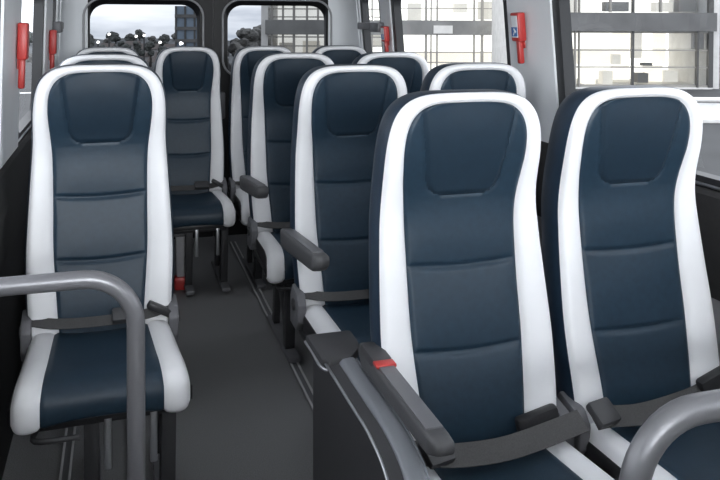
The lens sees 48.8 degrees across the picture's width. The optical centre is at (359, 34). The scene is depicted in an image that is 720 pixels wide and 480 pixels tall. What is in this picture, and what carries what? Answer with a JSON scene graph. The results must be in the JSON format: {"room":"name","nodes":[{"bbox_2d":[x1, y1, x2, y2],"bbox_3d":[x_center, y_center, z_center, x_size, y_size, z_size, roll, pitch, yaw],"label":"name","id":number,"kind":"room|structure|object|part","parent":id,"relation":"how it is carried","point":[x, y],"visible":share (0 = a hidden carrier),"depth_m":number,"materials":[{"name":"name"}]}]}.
{"room":"vehicle interior","nodes":[
{"label":"vehicle interior","id":0,"kind":"room"},
{"bbox_2d":[0,0,59,168],"bbox_3d":[-0.923,-0.024,1.836,0.140,0.921,6.750,0,1,-17],"label":"wall","id":1,"kind":"structure","parent":0,"point":[11,10],"depth_m":2.70,"materials":[{"name":"grey plastic"}]},
{"bbox_2d":[0,128,30,269],"bbox_3d":[-0.957,0.586,1.839,0.080,0.297,6.750,0,1,-17],"label":"trim","id":2,"kind":"structure","parent":1,"relation":"attached to","point":[14,174],"depth_m":2.72,"materials":[{"name":"black plastic"}]},
{"bbox_2d":[17,23,29,88],"bbox_3d":[-1.201,0.074,2.825,0.034,0.235,0.068,2,1,-17],"label":"hammer","id":3,"kind":"object","parent":1,"relation":"attached to","point":[22,28],"visible":1,"depth_m":2.80,"materials":[{"name":"red plastic"}]},
{"bbox_3d":[-1.205,0.134,2.825,0.022,0.113,0.026,2,1,-17],"label":"handle","id":4,"kind":"part","parent":3,"relation":"part of","materials":[{"name":"red plastic"}]},
{"bbox_2d":[18,0,44,141],"bbox_3d":[-1.436,0.072,3.418,0.072,0.660,1.054,0,1,-17],"label":"window","id":5,"kind":"structure","parent":1,"relation":"in","point":[38,5],"depth_m":3.86,"materials":[{"name":"clear glass"}]},
{"bbox_2d":[49,30,56,68],"bbox_3d":[-1.594,0.086,4.117,0.034,0.225,0.068,2,1,-17],"label":"hammer","id":6,"kind":"object","parent":1,"relation":"attached to","point":[52,33],"visible":0.83,"depth_m":4.09,"materials":[{"name":"red plastic"}]},
{"bbox_3d":[-1.598,0.143,4.117,0.022,0.109,0.026,2,1,-17],"label":"handle","id":7,"kind":"part","parent":6,"relation":"part of","materials":[{"name":"red plastic"}]},
{"bbox_2d":[52,0,55,29],"bbox_3d":[-1.752,0.050,4.460,0.072,0.660,0.374,0,1,-17],"label":"window","id":8,"kind":"structure","parent":1,"relation":"in","point":[54,1],"depth_m":4.59,"materials":[{"name":"clear glass"}]},
{"bbox_2d":[53,22,63,32],"bbox_3d":[-1.714,-0.047,4.533,0.045,0.061,0.490,0,1,-17],"label":"wall bracket","id":9,"kind":"object","parent":1,"relation":"attached to","point":[59,26],"visible":0.91,"depth_m":4.30,"materials":[{"name":"grey plastic"}]},
{"bbox_2d":[58,0,87,65],"bbox_3d":[-1.820,0.409,4.991,0.198,1.920,0.330,0,1,-17],"label":"trim","id":10,"kind":"structure","parent":1,"relation":"attached to","point":[71,11],"depth_m":5.05,"materials":[{"name":"grey plastic"}]},
{"bbox_2d":[2,234,312,479],"bbox_3d":[-0.029,1.463,2.192,2.120,0.060,6.850,0,1,-17],"label":"floor","id":11,"kind":"structure","parent":0,"point":[248,416],"depth_m":3.01,"materials":[{"name":"plastic"}]},
{"bbox_2d":[0,217,25,479],"bbox_3d":[-0.968,1.087,1.847,0.060,0.700,6.750,0,1,-17],"label":"baseboard","id":12,"kind":"structure","parent":11,"relation":"on","point":[11,307],"depth_m":2.72,"materials":[{"name":"black plastic"}]},
{"bbox_2d":[59,426,76,479],"bbox_3d":[-1.198,1.398,3.377,0.038,0.012,3.300,0,1,-17],"label":"rail","id":13,"kind":"object","parent":11,"relation":"on","point":[66,465],"visible":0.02,"depth_m":2.65,"materials":[{"name":"grey metal"}]},
{"bbox_2d":[0,270,144,479],"bbox_3d":[-0.596,0.936,1.480,0.413,1.019,0.069,0,1,-17],"label":"handrail","id":14,"kind":"object","parent":11,"relation":"on","point":[107,283],"visible":1,"depth_m":1.51,"materials":[{"name":"grey metal"}]},
{"bbox_2d":[8,63,191,479],"bbox_3d":[-0.793,0.755,2.439,0.490,1.313,0.661,0,1,-19],"label":"passenger seat","id":15,"kind":"object","parent":11,"relation":"on","point":[99,198],"visible":0.96,"depth_m":2.56,"materials":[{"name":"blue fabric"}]},
{"bbox_2d":[8,349,27,425],"bbox_3d":[-0.970,0.996,2.318,0.044,0.105,0.483,0,1,-15],"label":"cushion","id":16,"kind":"object","parent":15,"relation":"on","point":[19,397],"depth_m":2.09,"materials":[{"name":"white leather"}]},
{"bbox_3d":[-0.828,1.083,2.155,0.128,0.020,0.099,0,1,-19],"label":"recline lever","id":17,"kind":"part","parent":15,"relation":"part of","materials":[{"name":"grey plastic"}]},
{"bbox_3d":[-0.820,1.400,2.427,0.053,0.023,0.520,0,1,-19],"label":"foot rail","id":18,"kind":"part","parent":15,"relation":"part of","materials":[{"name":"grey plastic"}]},
{"bbox_3d":[-0.846,0.546,2.591,0.327,0.817,0.109,0,1,-19],"label":"backrest panel","id":19,"kind":"part","parent":15,"relation":"part of","materials":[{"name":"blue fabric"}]},
{"bbox_2d":[40,324,163,428],"bbox_3d":[-0.771,0.987,2.376,0.320,0.124,0.501,0,1,-19],"label":"cushion","id":20,"kind":"object","parent":15,"relation":"on","point":[83,367],"depth_m":2.21,"materials":[{"name":"blue fabric"}]},
{"bbox_3d":[-0.714,1.150,2.249,0.020,0.155,0.025,0,1,-19],"label":"mounting plate","id":21,"kind":"part","parent":15,"relation":"part of","materials":[{"name":"silver metal"}]},
{"bbox_3d":[-0.596,1.149,2.289,0.020,0.155,0.025,0,1,-19],"label":"mounting plate","id":22,"kind":"part","parent":15,"relation":"part of","materials":[{"name":"silver metal"}]},
{"bbox_3d":[-0.618,1.400,2.495,0.053,0.023,0.520,0,1,-19],"label":"foot rail","id":23,"kind":"part","parent":15,"relation":"part of","materials":[{"name":"grey metal"}]},
{"bbox_2d":[147,300,170,317],"bbox_3d":[-0.646,0.897,2.589,0.096,0.064,0.032,0,1,-19],"label":"socket","id":24,"kind":"object","parent":15,"relation":"attached to","point":[155,308],"depth_m":2.58,"materials":[{"name":"black plastic"}]},
{"bbox_2d":[171,330,191,398],"bbox_3d":[-0.579,0.995,2.449,0.044,0.105,0.483,0,1,-22],"label":"cushion","id":25,"kind":"object","parent":15,"relation":"on","point":[179,371],"depth_m":2.23,"materials":[{"name":"white leather"}]},
{"bbox_2d":[59,54,149,67],"bbox_3d":[-1.071,0.740,3.314,0.484,1.305,0.661,0,1,-17],"label":"passenger seat","id":26,"kind":"object","parent":11,"relation":"on","point":[82,58],"visible":0.06,"depth_m":3.46,"materials":[{"name":"white leather"}]},
{"bbox_2d":[76,47,139,56],"bbox_3d":[-1.375,0.721,4.314,0.445,1.299,0.661,0,1,-17],"label":"passenger seat","id":27,"kind":"object","parent":11,"relation":"on","point":[92,50],"visible":0.08,"depth_m":4.46,"materials":[{"name":"white leather"}]},
{"bbox_2d":[174,233,184,289],"bbox_3d":[-0.975,1.236,4.330,0.078,0.300,0.070,0,1,-17],"label":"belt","id":28,"kind":"object","parent":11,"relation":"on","point":[179,278],"visible":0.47,"depth_m":4.31,"materials":[{"name":"grey fabric"}]},
{"bbox_2d":[154,46,236,295],"bbox_3d":[-0.947,0.720,4.443,0.436,1.299,0.661,0,1,-17],"label":"passenger seat","id":29,"kind":"object","parent":11,"relation":"on","point":[190,76],"visible":0.85,"depth_m":4.59,"materials":[{"name":"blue leather"}]},
{"bbox_3d":[-0.977,1.045,4.165,0.113,0.020,0.099,0,1,-17],"label":"recline lever","id":30,"kind":"part","parent":29,"relation":"part of","materials":[{"name":"grey plastic"}]},
{"bbox_3d":[-0.994,0.514,4.597,0.291,0.808,0.109,0,1,-17],"label":"backrest panel","id":31,"kind":"part","parent":29,"relation":"part of","materials":[{"name":"blue fabric"}]},
{"bbox_3d":[-0.970,1.359,4.433,0.047,0.022,0.520,0,1,-17],"label":"foot rail","id":32,"kind":"part","parent":29,"relation":"part of","materials":[{"name":"grey plastic"}]},
{"bbox_3d":[-0.875,1.111,4.250,0.018,0.153,0.025,0,1,-17],"label":"mounting plate","id":33,"kind":"part","parent":29,"relation":"part of","materials":[{"name":"silver metal"}]},
{"bbox_2d":[171,191,223,228],"bbox_3d":[-0.927,0.950,4.380,0.284,0.122,0.501,0,1,-17],"label":"cushion","id":34,"kind":"object","parent":29,"relation":"on","point":[190,209],"depth_m":4.19,"materials":[{"name":"blue fabric"}]},
{"bbox_2d":[211,179,222,187],"bbox_3d":[-0.815,0.861,4.583,0.085,0.063,0.032,0,1,-17],"label":"socket","id":35,"kind":"object","parent":29,"relation":"attached to","point":[215,183],"depth_m":4.57,"materials":[{"name":"black plastic"}]},
{"bbox_3d":[-0.768,1.111,4.283,0.018,0.153,0.025,0,1,-17],"label":"mounting plate","id":36,"kind":"part","parent":29,"relation":"part of","materials":[{"name":"silver metal"}]},
{"bbox_3d":[-0.789,1.358,4.488,0.047,0.022,0.520,0,1,-17],"label":"foot rail","id":37,"kind":"part","parent":29,"relation":"part of","materials":[{"name":"grey plastic"}]},
{"bbox_2d":[230,241,312,411],"bbox_3d":[-0.255,1.403,3.298,0.038,0.012,4.000,0,1,-17],"label":"rail","id":38,"kind":"object","parent":11,"relation":"on","point":[296,368],"visible":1,"depth_m":3.97,"materials":[{"name":"grey metal"}]},
{"bbox_2d":[228,46,291,288],"bbox_3d":[-0.517,0.719,4.574,0.445,1.299,0.661,0,1,-17],"label":"passenger seat","id":39,"kind":"object","parent":38,"relation":"on","point":[244,60],"visible":0.29,"depth_m":4.69,"materials":[{"name":"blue leather"}]},
{"bbox_2d":[234,195,240,220],"bbox_3d":[-0.679,0.958,4.463,0.040,0.104,0.482,0,1,-14],"label":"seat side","id":40,"kind":"object","parent":39,"relation":"on","point":[237,198],"depth_m":4.45,"materials":[{"name":"black"}]},
{"bbox_3d":[-0.565,0.513,4.728,0.297,0.808,0.109,0,1,-17],"label":"backrest panel","id":41,"kind":"part","parent":39,"relation":"part of","materials":[{"name":"blue fabric"}]},
{"bbox_3d":[-0.607,1.358,4.544,0.048,0.022,0.520,0,1,-17],"label":"foot rail","id":42,"kind":"part","parent":39,"relation":"part of","materials":[{"name":"grey plastic"}]},
{"bbox_2d":[240,53,333,362],"bbox_3d":[-0.270,0.739,3.646,0.518,1.299,0.661,0,1,-17],"label":"passenger seat","id":43,"kind":"object","parent":38,"relation":"on","point":[275,78],"visible":0.49,"depth_m":3.76,"materials":[{"name":"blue leather"}]},
{"bbox_3d":[-0.474,0.676,3.521,0.056,0.112,0.525,0,1,-17],"label":"armrest","id":44,"kind":"part","parent":43,"relation":"part of","materials":[{"name":"grey plastic"}]},
{"bbox_2d":[256,239,266,277],"bbox_3d":[-0.431,0.978,3.535,0.044,0.104,0.483,0,1,-14],"label":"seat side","id":45,"kind":"object","parent":43,"relation":"on","point":[261,244],"depth_m":3.50,"materials":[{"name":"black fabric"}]},
{"bbox_2d":[271,232,293,279],"bbox_3d":[-0.234,0.968,3.587,0.316,0.122,0.501,0,1,-17],"label":"cushion","id":46,"kind":"object","parent":43,"relation":"on","point":[286,265],"depth_m":3.32,"materials":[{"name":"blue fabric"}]},
{"bbox_3d":[-0.296,1.064,3.369,0.126,0.020,0.099,0,1,-17],"label":"recline lever","id":47,"kind":"part","parent":43,"relation":"part of","materials":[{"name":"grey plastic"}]},
{"bbox_3d":[-0.352,1.378,3.618,0.052,0.022,0.520,0,1,-17],"label":"foot rail","id":48,"kind":"part","parent":43,"relation":"part of","materials":[{"name":"grey plastic"}]},
{"bbox_3d":[-0.301,0.532,3.805,0.323,0.808,0.109,0,1,-17],"label":"backrest panel","id":49,"kind":"part","parent":43,"relation":"part of","materials":[{"name":"blue fabric"}]},
{"bbox_2d":[280,64,406,360],"bbox_3d":[0.017,0.760,2.698,0.518,1.299,0.661,0,1,-17],"label":"passenger seat","id":50,"kind":"object","parent":38,"relation":"on","point":[339,109],"visible":0.57,"depth_m":2.83,"materials":[{"name":"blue leather"}]},
{"bbox_3d":[-0.187,0.696,2.574,0.056,0.112,0.525,0,1,-17],"label":"armrest","id":51,"kind":"part","parent":50,"relation":"part of","materials":[{"name":"grey plastic"}]},
{"bbox_2d":[303,317,315,335],"bbox_3d":[-0.144,0.998,2.588,0.044,0.104,0.483,0,1,-14],"label":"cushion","id":52,"kind":"object","parent":50,"relation":"on","point":[309,323],"depth_m":2.63,"materials":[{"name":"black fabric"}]},
{"bbox_2d":[322,303,370,360],"bbox_3d":[0.053,0.989,2.640,0.316,0.122,0.501,0,1,-17],"label":"cushion","id":53,"kind":"object","parent":50,"relation":"on","point":[353,317],"depth_m":2.63,"materials":[{"name":"blue fabric"}]},
{"bbox_3d":[-0.014,0.553,2.857,0.323,0.808,0.109,0,1,-17],"label":"backrest panel","id":54,"kind":"part","parent":50,"relation":"part of","materials":[{"name":"blue fabric"}]},
{"bbox_2d":[358,89,614,479],"bbox_3d":[0.299,0.784,1.765,0.508,1.290,0.661,0,1,-17],"label":"passenger seat","id":55,"kind":"object","parent":38,"relation":"on","point":[460,347],"visible":0.95,"depth_m":1.92,"materials":[{"name":"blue leather"}]},
{"bbox_3d":[0.086,0.767,1.684,0.052,0.052,0.480,0,1,-17],"label":"armrest","id":56,"kind":"part","parent":55,"relation":"part of","materials":[{"name":"grey plastic"}]},
{"bbox_3d":[0.264,0.579,1.923,0.323,0.803,0.109,0,1,-17],"label":"backrest panel","id":57,"kind":"part","parent":55,"relation":"part of","materials":[{"name":"blue fabric"}]},
{"bbox_2d":[434,449,582,479],"bbox_3d":[0.331,1.012,1.705,0.316,0.122,0.501,0,1,-17],"label":"cushion","id":58,"kind":"object","parent":55,"relation":"on","point":[541,464],"depth_m":1.76,"materials":[{"name":"blue fabric"}]},
{"bbox_2d":[515,403,558,431],"bbox_3d":[0.421,0.913,1.888,0.112,0.057,0.030,0,1,-17],"label":"socket","id":59,"kind":"object","parent":55,"relation":"attached to","point":[547,411],"depth_m":1.88,"materials":[{"name":"black plastic"}]},
{"bbox_2d":[304,330,429,479],"bbox_3d":[0.014,1.117,1.753,0.125,0.667,0.700,0,1,-17],"label":"partition panel","id":60,"kind":"object","parent":11,"relation":"on","point":[358,435],"visible":0.96,"depth_m":1.75,"materials":[{"name":"grey plastic"}]},
{"bbox_3d":[-0.006,0.895,1.662,0.007,0.211,0.534,0,1,-17],"label":"edge trim","id":61,"kind":"part","parent":60,"relation":"part of","materials":[{"name":"silver metal"}]},
{"bbox_3d":[0.012,1.122,1.737,0.078,0.657,0.660,0,1,-17],"label":"panel","id":62,"kind":"part","parent":60,"relation":"part of","materials":[{"name":"grey plastic"}]},
{"bbox_2d":[537,215,719,365],"bbox_3d":[0.963,1.082,2.432,0.060,0.700,6.750,0,1,-17],"label":"baseboard","id":63,"kind":"structure","parent":11,"relation":"on","point":[715,303],"depth_m":2.22,"materials":[{"name":"grey plastic"}]},
{"bbox_3d":[0.209,1.402,3.439,0.038,0.012,4.000,0,1,-17],"label":"rail","id":64,"kind":"object","parent":11,"relation":"on","visible":0},
{"bbox_2d":[312,45,365,63],"bbox_3d":[-0.068,0.718,4.710,0.445,1.299,0.661,0,1,-17],"label":"passenger seat","id":65,"kind":"object","parent":64,"relation":"on","point":[339,54],"visible":0.12,"depth_m":4.85,"materials":[{"name":"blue leather"}]},
{"bbox_2d":[352,52,428,93],"bbox_3d":[0.210,0.738,3.791,0.484,1.299,0.661,0,1,-17],"label":"passenger seat","id":66,"kind":"object","parent":64,"relation":"on","point":[413,67],"visible":0.16,"depth_m":3.95,"materials":[{"name":"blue leather"}]},
{"bbox_3d":[0.163,0.531,3.946,0.323,0.808,0.109,0,1,-17],"label":"backrest panel","id":67,"kind":"part","parent":66,"relation":"part of","materials":[{"name":"blue fabric"}]},
{"bbox_2d":[420,62,556,395],"bbox_3d":[0.498,0.758,2.844,0.484,1.299,0.661,0,1,-17],"label":"passenger seat","id":68,"kind":"object","parent":64,"relation":"on","point":[462,75],"visible":0.14,"depth_m":2.98,"materials":[{"name":"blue leather"}]},
{"bbox_3d":[0.450,0.552,2.998,0.323,0.808,0.109,0,1,-17],"label":"backrest panel","id":69,"kind":"part","parent":68,"relation":"part of","materials":[{"name":"blue fabric"}]},
{"bbox_2d":[541,85,719,479],"bbox_3d":[0.775,0.783,1.910,0.484,1.290,0.661,0,1,-17],"label":"passenger seat","id":70,"kind":"object","parent":64,"relation":"on","point":[628,290],"visible":0.93,"depth_m":2.06,"materials":[{"name":"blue leather"}]},
{"bbox_2d":[584,442,620,479],"bbox_3d":[0.598,1.020,1.795,0.044,0.103,0.483,0,1,-14],"label":"cushion","id":71,"kind":"object","parent":70,"relation":"on","point":[606,455],"depth_m":1.85,"materials":[{"name":"black fabric"}]},
{"bbox_3d":[0.728,0.578,2.064,0.323,0.803,0.109,0,1,-17],"label":"backrest panel","id":72,"kind":"part","parent":70,"relation":"part of","materials":[{"name":"blue fabric"}]},
{"bbox_2d":[611,422,719,479],"bbox_3d":[0.795,1.011,1.846,0.316,0.122,0.501,0,1,-17],"label":"cushion","id":73,"kind":"object","parent":70,"relation":"on","point":[695,454],"depth_m":1.83,"materials":[{"name":"blue fabric"}]},
{"bbox_2d":[696,366,719,391],"bbox_3d":[0.916,0.891,2.048,0.102,0.068,0.032,0,1,-17],"label":"socket","id":74,"kind":"object","parent":70,"relation":"attached to","point":[707,377],"depth_m":2.03,"materials":[{"name":"black plastic"}]},
{"bbox_2d":[357,0,558,142],"bbox_3d":[0.896,-0.029,2.388,0.191,0.921,6.750,0,1,-17],"label":"wall","id":75,"kind":"structure","parent":0,"point":[538,70],"depth_m":3.10,"materials":[{"name":"grey plastic"}]},
{"bbox_2d":[328,0,359,46],"bbox_3d":[-0.089,0.404,5.516,0.220,1.920,0.330,0,1,-17],"label":"trim","id":76,"kind":"structure","parent":75,"relation":"attached to","point":[345,31],"depth_m":5.56,"materials":[{"name":"grey plastic"}]},
{"bbox_2d":[357,22,383,31],"bbox_3d":[0.058,-0.052,5.070,0.045,0.061,0.490,0,1,-17],"label":"wall bracket","id":77,"kind":"object","parent":75,"relation":"attached to","point":[373,26],"visible":0.94,"depth_m":4.93,"materials":[{"name":"grey plastic"}]},
{"bbox_3d":[0.044,-0.058,5.144,0.028,0.044,0.340,0,1,-17],"label":"arm","id":78,"kind":"part","parent":77,"relation":"part of","materials":[{"name":"grey plastic"}]},
{"bbox_2d":[360,0,382,52],"bbox_3d":[0.105,0.043,5.133,0.108,0.660,0.464,0,1,-17],"label":"window","id":79,"kind":"structure","parent":75,"relation":"in","point":[364,4],"depth_m":5.30,"materials":[{"name":"clear glass"}]},
{"bbox_2d":[381,26,389,51],"bbox_3d":[0.152,0.029,4.771,0.044,0.166,0.068,0,1,-17],"label":"hammer","id":80,"kind":"object","parent":75,"relation":"attached to","point":[385,38],"visible":0.92,"depth_m":4.75,"materials":[{"name":"red plastic"}]},
{"bbox_3d":[0.159,0.070,4.774,0.022,0.083,0.026,-5,3,-17],"label":"handle","id":81,"kind":"part","parent":80,"relation":"part of","materials":[{"name":"red plastic"}]},
{"bbox_2d":[391,0,510,64],"bbox_3d":[0.440,0.067,4.029,0.108,0.660,1.514,0,1,-17],"label":"window","id":82,"kind":"structure","parent":75,"relation":"in","point":[396,11],"depth_m":4.69,"materials":[{"name":"clear glass"}]},
{"bbox_2d":[510,12,525,63],"bbox_3d":[0.632,0.012,3.166,0.047,0.205,0.068,0,1,-17],"label":"hammer","id":83,"kind":"object","parent":75,"relation":"attached to","point":[518,29],"visible":1,"depth_m":3.15,"materials":[{"name":"red plastic"}]},
{"bbox_3d":[0.641,0.064,3.170,0.022,0.100,0.026,-5,3,-17],"label":"handle","id":84,"kind":"part","parent":83,"relation":"part of","materials":[{"name":"red plastic"}]},
{"bbox_2d":[536,141,719,300],"bbox_3d":[0.955,0.581,2.419,0.080,0.297,6.750,0,1,-17],"label":"trim","id":85,"kind":"structure","parent":75,"relation":"attached to","point":[707,200],"depth_m":2.22,"materials":[{"name":"black plastic"}]},
{"bbox_2d":[552,0,719,479],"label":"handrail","id":86,"kind":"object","parent":75,"relation":"in","point":[561,11],"depth_m":0.99,"materials":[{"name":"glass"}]},
{"bbox_3d":[0.782,0.947,1.125,1.004,1.021,0.074,0,1,-17],"label":"handrail","id":87,"kind":"part","parent":86,"relation":"part of","materials":[{"name":"grey metal"}]},
{"bbox_3d":[-0.996,-0.466,5.363,1.600,0.180,0.060,0,1,-17],"label":"wall","id":88,"kind":"structure","parent":0,"visible":0},
{"bbox_2d":[82,0,212,238],"bbox_3d":[-1.392,0.496,5.240,0.830,1.739,0.085,0,1,-17],"label":"door","id":89,"kind":"structure","parent":88,"relation":"in","point":[147,27],"depth_m":5.26,"materials":[{"name":"black"}]},
{"bbox_3d":[-1.427,0.024,5.253,0.682,0.451,0.001,0,1,-17],"label":"pane","id":90,"kind":"part","parent":89,"relation":"part of","materials":[{"name":"clear glass"}]},
{"bbox_2d":[213,0,331,235],"bbox_3d":[-0.596,0.493,5.482,0.826,1.739,0.085,0,1,-17],"label":"door","id":91,"kind":"structure","parent":88,"relation":"in","point":[298,26],"depth_m":5.47,"materials":[{"name":"black"}]},
{"bbox_3d":[-0.933,0.474,5.353,0.045,0.180,0.035,0,1,-17],"label":"handle","id":92,"kind":"part","parent":91,"relation":"part of","materials":[{"name":"grey plastic"}]},
{"bbox_3d":[-0.578,0.022,5.511,0.682,0.451,0.001,0,1,-17],"label":"pane","id":93,"kind":"part","parent":91,"relation":"part of","materials":[{"name":"clear glass"}]},
{"label":"outside","id":94,"kind":"structure","parent":0,"visible":0},
{"bbox_2d":[19,53,719,175],"bbox_3d":[-8.999,3.712,47.783,130.500,4.500,136.500,0,1,-17],"label":"ground","id":95,"kind":"structure","parent":94,"point":[709,155],"depth_m":17.79,"materials":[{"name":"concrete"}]},
{"bbox_2d":[369,0,491,70],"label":"window","id":96,"kind":"structure","parent":95,"relation":"on","point":[441,32],"depth_m":35.23,"materials":[{"name":"white"}]},
{"bbox_3d":[3.537,-0.233,33.767,0.814,0.343,0.050,0,1,0],"label":"bright panel","id":97,"kind":"part","parent":96,"relation":"part of","materials":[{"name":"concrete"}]},
{"bbox_2d":[491,0,719,88],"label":"window","id":98,"kind":"structure","parent":95,"relation":"on","point":[670,43],"depth_m":29.59,"materials":[{"name":"white"}]},
{"bbox_3d":[10.593,1.080,29.378,0.358,0.107,0.300,0,1,0],"label":"lamp shade","id":99,"kind":"part","parent":98,"relation":"part of","materials":[{"name":"grey"}]},
{"bbox_2d":[693,97,719,122],"bbox_3d":[9.997,1.828,19.241,4.300,0.580,0.520,0,1,0],"label":"barrier","id":100,"kind":"object","parent":95,"relation":"on","point":[709,106],"visible":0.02,"depth_m":19.04,"materials":[{"name":"white paint"}]},
{"bbox_3d":[9.998,1.568,19.236,4.300,0.060,0.500,0,1,0],"label":"rail","id":101,"kind":"part","parent":100,"relation":"part of","materials":[{"name":"concrete"}]},
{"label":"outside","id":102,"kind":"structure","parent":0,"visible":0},
{"bbox_2d":[29,32,32,53],"bbox_3d":[-29.559,2.563,98.476,70.466,5.761,46.403,0,1,-17],"label":"hill","id":103,"kind":"structure","parent":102,"point":[30,46],"depth_m":103.34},
{"bbox_2d":[29,32,32,45],"bbox_3d":[-43.782,0.607,104.965,1.488,1.933,2.149,0,1,-17],"label":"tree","id":104,"kind":"object","parent":103,"relation":"on","point":[31,33],"visible":0.46,"depth_m":104.74,"materials":[{"name":"grey plant"}]}
]}

